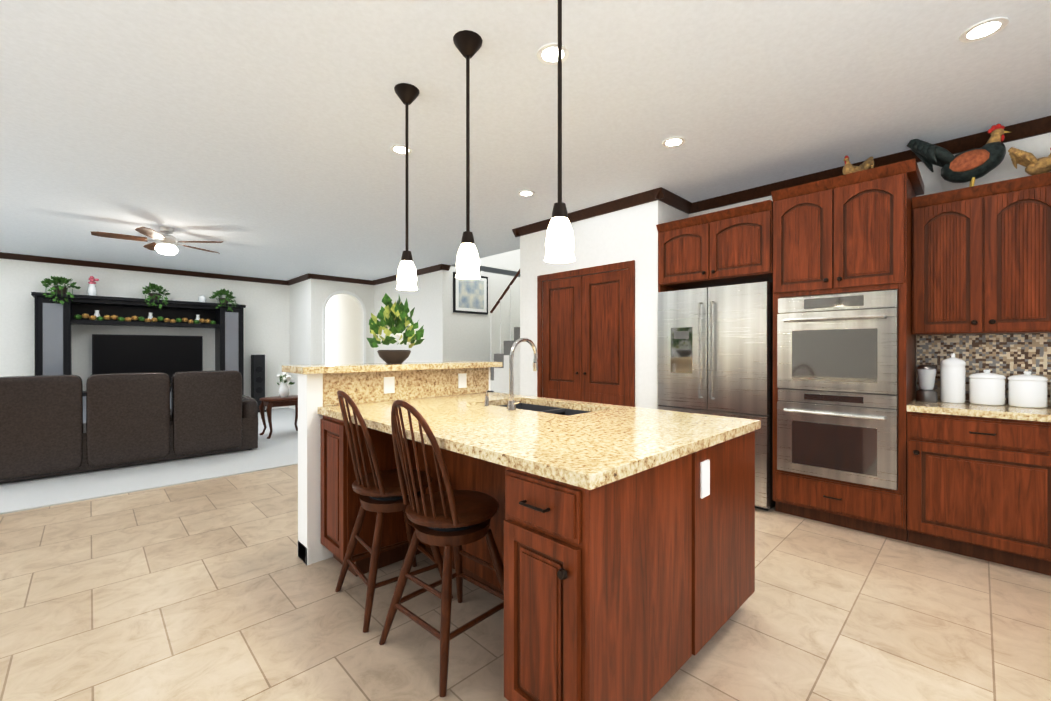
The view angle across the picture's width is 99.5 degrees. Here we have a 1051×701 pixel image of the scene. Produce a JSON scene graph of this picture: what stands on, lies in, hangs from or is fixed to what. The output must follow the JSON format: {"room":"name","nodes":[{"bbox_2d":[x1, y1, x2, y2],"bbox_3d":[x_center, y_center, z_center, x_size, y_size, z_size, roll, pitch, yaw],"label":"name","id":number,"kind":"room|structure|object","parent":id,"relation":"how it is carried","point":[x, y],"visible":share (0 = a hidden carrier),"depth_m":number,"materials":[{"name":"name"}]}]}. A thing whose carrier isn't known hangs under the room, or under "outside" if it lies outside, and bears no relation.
{"room":"kitchen","nodes":[
{"label":"kitchen","id":0,"kind":"room"},
{"bbox_2d":[0,258,287,396],"bbox_3d":[-7.601,-0.119,7.248,7.120,2.740,0.120,0,0,-44],"label":"wall","id":1,"kind":"structure","parent":0,"point":[282,324],"depth_m":7.81,"materials":[{"name":"paint"}]},
{"bbox_2d":[0,252,291,284],"bbox_3d":[-7.577,-1.445,7.134,7.000,0.083,0.072,0,0,-44],"label":"crown molding","id":2,"kind":"structure","parent":1,"relation":"attached to","point":[12,256],"depth_m":7.78,"materials":[{"name":"brown wood"}]},
{"bbox_2d":[265,406,288,409],"bbox_3d":[-7.597,1.190,7.159,6.998,0.098,0.013,0,0,-44],"label":"baseboard","id":3,"kind":"structure","parent":1,"relation":"attached to","point":[265,406],"depth_m":9.45,"materials":[{"name":"white"}]},
{"bbox_2d":[0,408,297,514],"bbox_3d":[-4.852,1.271,7.076,10.800,0.062,6.380,0,0,-44],"label":"floor carpet","id":4,"kind":"object","parent":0,"point":[278,448],"depth_m":4.46,"materials":[{"name":"white carpet"}]},
{"bbox_2d":[0,370,257,482],"bbox_3d":[-4.527,0.746,5.058,2.460,1.000,0.975,0,0,-44],"label":"reclining sofa","id":5,"kind":"object","parent":4,"relation":"on","point":[131,419],"visible":1,"depth_m":4.64,"materials":[{"name":"brown leather"}]},
{"bbox_2d":[31,292,245,422],"bbox_3d":[-6.583,0.185,7.810,2.780,2.130,0.497,0,0,-44],"label":"entertainment center","id":6,"kind":"object","parent":4,"relation":"on","point":[53,339],"visible":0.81,"depth_m":7.53,"materials":[{"name":"black wood"}]},
{"bbox_2d":[41,276,80,304],"bbox_3d":[-7.296,-0.940,6.983,0.437,0.479,0.474,0,0,-44],"label":"ivy plant","id":7,"kind":"object","parent":6,"relation":"on","point":[58,289],"visible":0.98,"depth_m":6.94,"materials":[{"name":"green plant"}]},
{"bbox_2d":[87,276,98,295],"bbox_3d":[-7.101,-1.051,7.297,0.147,0.342,0.149,0,0,-44],"label":"vase","id":8,"kind":"object","parent":6,"relation":"on","point":[91,290],"visible":0.96,"depth_m":7.26,"materials":[{"name":"white ceramic"}]},
{"bbox_2d":[92,334,202,387],"bbox_3d":[-6.591,0.200,7.818,1.480,0.937,0.220,0,0,-44],"label":"television","id":9,"kind":"object","parent":6,"relation":"on","point":[170,356],"visible":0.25,"depth_m":7.75,"materials":[{"name":"black"}]},
{"bbox_2d":[142,282,169,308],"bbox_3d":[-6.468,-0.955,7.802,0.395,0.480,0.512,0,0,-44],"label":"ivy plant","id":10,"kind":"object","parent":6,"relation":"on","point":[155,288],"visible":0.98,"depth_m":7.76,"materials":[{"name":"green plant"}]},
{"bbox_2d":[198,295,205,302],"bbox_3d":[-6.056,-0.957,8.327,0.120,0.150,0.117,0,0,-44],"label":"jar","id":11,"kind":"object","parent":6,"relation":"on","point":[202,298],"visible":0.81,"depth_m":8.29,"materials":[{"name":"white ceramic"}]},
{"bbox_2d":[209,289,236,311],"bbox_3d":[-5.755,-0.961,8.488,0.468,0.482,0.467,0,0,-44],"label":"ivy plant","id":12,"kind":"object","parent":6,"relation":"on","point":[220,293],"visible":0.98,"depth_m":8.46,"materials":[{"name":"green plant"}]},
{"bbox_2d":[251,355,265,411],"bbox_3d":[-5.406,0.661,8.982,0.260,1.148,0.260,0,0,-44],"label":"tower speaker","id":13,"kind":"object","parent":4,"relation":"on","point":[257,377],"visible":0.81,"depth_m":8.90},
{"bbox_2d":[259,395,297,438],"bbox_3d":[-3.570,0.975,6.568,0.600,0.564,0.480,0,0,-44],"label":"end table","id":14,"kind":"object","parent":4,"relation":"on","point":[275,401],"visible":0.67,"depth_m":6.42,"materials":[{"name":"brown wood"}]},
{"bbox_2d":[277,372,294,397],"bbox_3d":[-3.567,0.501,6.581,0.245,0.381,0.248,0,0,-44],"label":"flower vase","id":15,"kind":"object","parent":14,"relation":"on","point":[284,388],"visible":0.96,"depth_m":6.53,"materials":[{"name":"white ceramic"}]},
{"bbox_2d":[490,269,519,394],"bbox_3d":[-0.140,-0.192,7.338,1.000,2.863,2.300,0,0,-44],"label":"staircase","id":16,"kind":"structure","parent":4,"relation":"on","point":[499,379],"depth_m":6.79,"materials":[{"name":"paint"}]},
{"bbox_2d":[288,279,319,395],"bbox_3d":[-4.598,-0.123,9.199,0.140,2.740,1.300,0,0,-44],"label":"wall","id":17,"kind":"structure","parent":0,"point":[303,296],"depth_m":8.99,"materials":[{"name":"paint"}]},
{"bbox_2d":[288,276,303,283],"bbox_3d":[-4.646,-1.449,9.092,0.070,0.083,1.200,0,0,-44],"label":"crown molding","id":18,"kind":"structure","parent":17,"relation":"attached to","point":[301,278],"depth_m":9.16,"materials":[{"name":"brown wood"}]},
{"bbox_2d":[320,279,371,363],"bbox_3d":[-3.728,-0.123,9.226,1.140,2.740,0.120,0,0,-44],"label":"wall","id":19,"kind":"structure","parent":0,"point":[344,313],"depth_m":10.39,"materials":[{"name":"paint"}]},
{"bbox_2d":[304,273,371,283],"bbox_3d":[-3.757,-1.449,9.058,1.292,0.083,0.070,0,0,-44],"label":"crown molding","id":20,"kind":"structure","parent":19,"relation":"attached to","point":[307,276],"depth_m":8.98,"materials":[{"name":"brown wood"}]},
{"bbox_2d":[322,291,365,363],"bbox_3d":[-3.734,0.001,9.122,1.295,2.468,0.020,0,0,-44],"label":"trim","id":21,"kind":"structure","parent":19,"relation":"attached to","point":[329,297],"depth_m":8.95,"materials":[{"name":"white paint"}]},
{"bbox_2d":[372,250,515,362],"bbox_3d":[-2.221,-1.352,8.600,0.140,5.200,7.520,0,0,-44],"label":"wall","id":22,"kind":"structure","parent":0,"point":[448,336],"depth_m":8.31,"materials":[{"name":"paint"}]},
{"bbox_2d":[372,264,447,284],"bbox_3d":[-2.351,-1.448,8.618,0.082,0.083,2.672,0,0,-44],"label":"crown molding","id":23,"kind":"structure","parent":22,"relation":"attached to","point":[441,266],"depth_m":8.14,"materials":[{"name":"brown wood"}]},
{"bbox_2d":[453,272,487,314],"bbox_3d":[-0.996,-1.036,8.152,0.780,0.710,0.030,0,0,-44],"label":"framed art","id":24,"kind":"object","parent":22,"relation":"attached to","point":[470,296],"visible":0.86,"depth_m":8.12,"materials":[{"name":"black"}]},
{"bbox_2d":[516,234,527,395],"bbox_3d":[0.172,-1.345,5.597,0.550,5.200,0.120,0,0,-44],"label":"wall","id":25,"kind":"structure","parent":0,"point":[522,253],"depth_m":5.41,"materials":[{"name":"paint"}]},
{"bbox_2d":[0,464,1050,700],"bbox_3d":[0.190,1.288,1.936,10.800,0.050,8.020,0,0,-44],"label":"floor","id":26,"kind":"structure","parent":0,"point":[216,589],"depth_m":2.09,"materials":[{"name":"beige tile"}]},
{"bbox_2d":[335,390,452,632],"bbox_3d":[-0.702,0.728,2.281,0.504,1.075,0.455,0,0,-38],"label":"bar stool","id":27,"kind":"object","parent":26,"relation":"on","point":[378,491],"visible":0.79,"depth_m":2.16,"materials":[{"name":"brown wood"}]},
{"bbox_2d":[379,400,503,696],"bbox_3d":[-0.329,0.729,1.916,0.515,1.076,0.477,0,0,-44],"label":"bar stool","id":28,"kind":"object","parent":26,"relation":"on","point":[449,518],"visible":0.98,"depth_m":1.81,"materials":[{"name":"brown wood"}]},
{"bbox_2d":[297,365,760,700],"bbox_3d":[-0.136,0.698,2.438,1.400,1.128,2.175,0,0,-44],"label":"kitchen island","id":29,"kind":"object","parent":26,"relation":"on","point":[624,537],"depth_m":1.67,"materials":[{"name":"brown wood"}]},
{"bbox_2d":[282,361,501,372],"bbox_3d":[-0.855,0.112,3.170,1.500,0.040,0.390,0,0,-44],"label":"island countertop","id":30,"kind":"structure","parent":29,"relation":"on","point":[409,365],"depth_m":2.89,"materials":[{"name":"beige stone"}]},
{"bbox_2d":[367,293,423,363],"bbox_3d":[-0.905,-0.154,3.106,0.398,0.491,0.391,0,0,-44],"label":"potted plant","id":31,"kind":"object","parent":30,"relation":"on","point":[395,318],"visible":1,"depth_m":3.06,"materials":[{"name":"green plant"}]},
{"bbox_2d":[484,390,493,405],"bbox_3d":[-0.222,0.287,2.692,0.066,0.095,0.032,0,0,-44],"label":"soap dispenser","id":32,"kind":"object","parent":29,"relation":"on","point":[486,401],"visible":1,"depth_m":2.67,"materials":[{"name":"silver metal"}]},
{"bbox_2d":[507,338,537,409],"bbox_3d":[0.003,0.130,2.572,0.238,0.410,0.097,0,0,-44],"label":"sink faucet","id":33,"kind":"object","parent":29,"relation":"on","point":[511,403],"visible":1,"depth_m":2.52,"materials":[{"name":"silver metal"}]},
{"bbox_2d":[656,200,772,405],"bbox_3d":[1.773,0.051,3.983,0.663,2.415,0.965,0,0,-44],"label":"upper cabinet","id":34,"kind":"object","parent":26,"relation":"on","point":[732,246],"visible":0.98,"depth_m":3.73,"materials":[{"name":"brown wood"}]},
{"bbox_2d":[658,281,774,510],"bbox_3d":[1.750,0.363,3.954,0.738,1.790,0.920,0,0,-44],"label":"refrigerator","id":35,"kind":"object","parent":26,"relation":"on","point":[715,350],"visible":0.6,"depth_m":3.64,"materials":[{"name":"metal"}]},
{"bbox_2d":[771,158,923,541],"bbox_3d":[2.404,0.022,3.337,0.666,2.475,0.833,0,0,-44],"label":"tall cabinet","id":36,"kind":"object","parent":26,"relation":"on","point":[849,233],"visible":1,"depth_m":3.08,"materials":[{"name":"brown wood"}]},
{"bbox_2d":[777,289,897,489],"bbox_3d":[2.360,0.255,3.325,0.688,1.314,0.702,0,0,-44],"label":"double wall oven","id":37,"kind":"object","parent":36,"relation":"in","point":[837,384],"visible":1,"depth_m":3.09,"materials":[{"name":"metal"}]},
{"bbox_2d":[842,155,873,174],"bbox_3d":[2.503,-1.343,3.336,0.250,0.254,0.176,0,0,-44],"label":"rooster figurine","id":38,"kind":"object","parent":36,"relation":"on","point":[849,167],"visible":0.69,"depth_m":3.30,"materials":[{"name":"brown wood"}]},
{"bbox_2d":[907,413,1050,574],"bbox_3d":[2.941,0.826,2.812,0.637,0.870,0.752,0,0,-44],"label":"base cabinet","id":39,"kind":"object","parent":26,"relation":"on","point":[978,481],"depth_m":2.63,"materials":[{"name":"brown wood"}]},
{"bbox_2d":[907,397,1050,420],"bbox_3d":[3.368,0.372,2.365,0.652,0.040,1.986,0,0,-44],"label":"countertop","id":40,"kind":"structure","parent":39,"relation":"on","point":[1006,412],"depth_m":2.68,"materials":[{"name":"beige stone"}]},
{"bbox_2d":[916,365,937,401],"bbox_3d":[2.779,0.224,3.079,0.116,0.250,0.113,0,0,-44],"label":"blender","id":41,"kind":"object","parent":40,"relation":"on","point":[926,392],"visible":1,"depth_m":3.04,"materials":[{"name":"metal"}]},
{"bbox_2d":[940,353,965,402],"bbox_3d":[2.891,0.184,3.007,0.129,0.330,0.127,0,0,-44],"label":"canister","id":42,"kind":"object","parent":40,"relation":"on","point":[952,379],"visible":1,"depth_m":2.96,"materials":[{"name":"white ceramic"}]},
{"bbox_2d":[969,370,1005,405],"bbox_3d":[3.003,0.237,2.893,0.171,0.225,0.168,0,0,-44],"label":"canister","id":43,"kind":"object","parent":40,"relation":"on","point":[986,387],"visible":1,"depth_m":2.84,"materials":[{"name":"white ceramic"}]},
{"bbox_2d":[1007,371,1047,407],"bbox_3d":[3.126,0.240,2.768,0.171,0.220,0.168,0,0,-44],"label":"canister","id":44,"kind":"object","parent":40,"relation":"on","point":[1027,389],"visible":1,"depth_m":2.71,"materials":[{"name":"white ceramic"}]},
{"bbox_2d":[1047,517,1050,575],"bbox_3d":[3.392,0.827,2.352,0.637,0.870,0.824,0,0,-44],"label":"base cabinet","id":45,"kind":"object","parent":26,"relation":"on","point":[1048,518],"depth_m":2.44,"materials":[{"name":"brown wood"}]},
{"bbox_2d":[0,0,1050,280],"bbox_3d":[-2.044,-2.762,4.204,10.800,2.560,14.400,0,0,-44],"label":"ceiling","id":46,"kind":"structure","parent":0,"point":[258,138],"depth_m":2.73,"materials":[{"name":"paint"}]},
{"bbox_2d":[91,226,222,254],"bbox_3d":[-4.385,-1.319,5.375,1.249,0.329,1.260,0,0,-44],"label":"ceiling fan","id":47,"kind":"object","parent":46,"relation":"hanging from","point":[165,244],"visible":1,"depth_m":5.30,"materials":[{"name":"brown wood"}]},
{"bbox_2d":[390,144,411,154],"bbox_3d":[-0.914,-1.477,3.270,0.160,0.005,0.160,0,0,-44],"label":"recessed light","id":48,"kind":"object","parent":46,"relation":"in","point":[399,149],"visible":0.88,"depth_m":3.26,"materials":[{"name":"beige"}]},
{"bbox_2d":[394,83,418,290],"bbox_3d":[-0.674,-0.913,2.526,0.140,1.129,0.140,0,0,-44],"label":"pendant light","id":49,"kind":"object","parent":46,"relation":"hanging from","point":[407,94],"visible":1,"depth_m":2.50,"materials":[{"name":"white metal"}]},
{"bbox_2d":[453,30,482,279],"bbox_3d":[-0.275,-0.912,2.119,0.140,1.129,0.140,0,0,-44],"label":"pendant light","id":50,"kind":"object","parent":46,"relation":"hanging from","point":[468,44],"visible":1,"depth_m":2.10,"materials":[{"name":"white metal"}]},
{"bbox_2d":[518,190,534,196],"bbox_3d":[0.007,-1.479,4.187,0.160,0.005,0.160,0,0,-44],"label":"recessed light","id":51,"kind":"object","parent":46,"relation":"in","point":[526,193],"visible":1,"depth_m":4.18,"materials":[{"name":"beige"}]},
{"bbox_2d":[537,43,568,64],"bbox_3d":[0.136,-1.474,2.213,0.160,0.005,0.160,0,0,-44],"label":"recessed light","id":52,"kind":"object","parent":46,"relation":"in","point":[547,54],"visible":0.88,"depth_m":2.21,"materials":[{"name":"beige"}]},
{"bbox_2d":[544,0,574,262],"bbox_3d":[0.131,-0.911,1.705,0.140,1.129,0.140,0,0,-44],"label":"pendant light","id":53,"kind":"object","parent":46,"relation":"hanging from","point":[559,244],"visible":1,"depth_m":1.69,"materials":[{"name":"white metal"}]},
{"bbox_2d":[662,137,685,147],"bbox_3d":[1.050,-1.476,3.152,0.160,0.005,0.160,0,0,-44],"label":"recessed light","id":54,"kind":"object","parent":46,"relation":"in","point":[671,142],"visible":1,"depth_m":3.15,"materials":[{"name":"beige"}]},
{"bbox_2d":[959,17,1008,42],"bbox_3d":[2.108,-1.474,2.046,0.160,0.005,0.160,0,0,-44],"label":"recessed light","id":55,"kind":"object","parent":46,"relation":"in","point":[984,29],"visible":1,"depth_m":2.04,"materials":[{"name":"beige"}]},
{"bbox_2d":[528,200,667,408],"bbox_3d":[0.670,-0.113,4.785,0.120,2.740,1.720,0,0,-44],"label":"wall","id":56,"kind":"structure","parent":0,"point":[631,233],"depth_m":4.33,"materials":[{"name":"paint"}]},
{"bbox_2d":[537,260,634,406],"bbox_3d":[0.611,0.192,4.770,0.077,2.130,1.300,0,0,-44],"label":"pantry doors","id":57,"kind":"structure","parent":56,"relation":"in","point":[588,338],"depth_m":4.70,"materials":[{"name":"brown wood"}]},
{"bbox_2d":[512,187,667,236],"bbox_3d":[0.555,-1.440,4.761,0.070,0.083,1.994,0,0,-44],"label":"crown molding","id":58,"kind":"structure","parent":56,"relation":"attached to","point":[660,193],"depth_m":4.50,"materials":[{"name":"brown wood"}]},
{"bbox_2d":[668,205,683,221],"bbox_3d":[1.402,-0.113,4.382,0.360,2.740,0.120,0,0,-44],"label":"wall","id":59,"kind":"structure","parent":0,"point":[674,214],"depth_m":4.35,"materials":[{"name":"paint"}]},
{"bbox_2d":[659,191,691,211],"bbox_3d":[1.448,-1.439,4.289,0.540,0.083,0.070,0,0,-44],"label":"crown molding","id":60,"kind":"structure","parent":59,"relation":"attached to","point":[674,200],"depth_m":4.32,"materials":[{"name":"brown wood"}]},
{"bbox_2d":[684,132,1050,218],"bbox_3d":[3.371,-0.109,2.917,0.120,2.740,4.970,0,0,-44],"label":"wall","id":61,"kind":"structure","parent":0,"point":[1039,146],"depth_m":3.03,"materials":[{"name":"paint"}]},
{"bbox_2d":[685,116,1050,213],"bbox_3d":[3.345,-1.436,2.804,0.072,0.083,4.850,0,0,-44],"label":"crown molding","id":62,"kind":"structure","parent":61,"relation":"attached to","point":[1031,128],"depth_m":3.38,"materials":[{"name":"brown wood"}]},
{"bbox_2d":[912,173,1047,334],"bbox_3d":[3.021,-0.578,2.933,0.350,0.933,0.686,0,0,-44],"label":"upper cabinet","id":63,"kind":"object","parent":61,"relation":"attached to","point":[981,259],"depth_m":2.82,"materials":[{"name":"brown wood"}]},
{"bbox_2d":[907,124,1009,186],"bbox_3d":[2.899,-1.272,2.994,0.235,0.452,0.505,0,0,-44],"label":"rooster figurine","id":64,"kind":"object","parent":63,"relation":"on","point":[971,165],"visible":0.96,"depth_m":2.92,"materials":[{"name":"black ceramic"}]},
{"bbox_2d":[1048,172,1050,332],"bbox_3d":[3.454,-0.627,2.427,0.440,1.032,0.775,0,0,-44],"label":"upper cabinet","id":65,"kind":"object","parent":61,"relation":"attached to","point":[1049,173],"depth_m":2.63,"materials":[{"name":"brown wood"}]},
{"bbox_2d":[1008,147,1050,174],"bbox_3d":[3.157,-1.161,2.757,0.160,0.231,0.227,0,0,-44],"label":"rooster figurine","id":66,"kind":"object","parent":65,"relation":"on","point":[1032,163],"visible":0.96,"depth_m":2.74,"materials":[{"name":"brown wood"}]}
]}

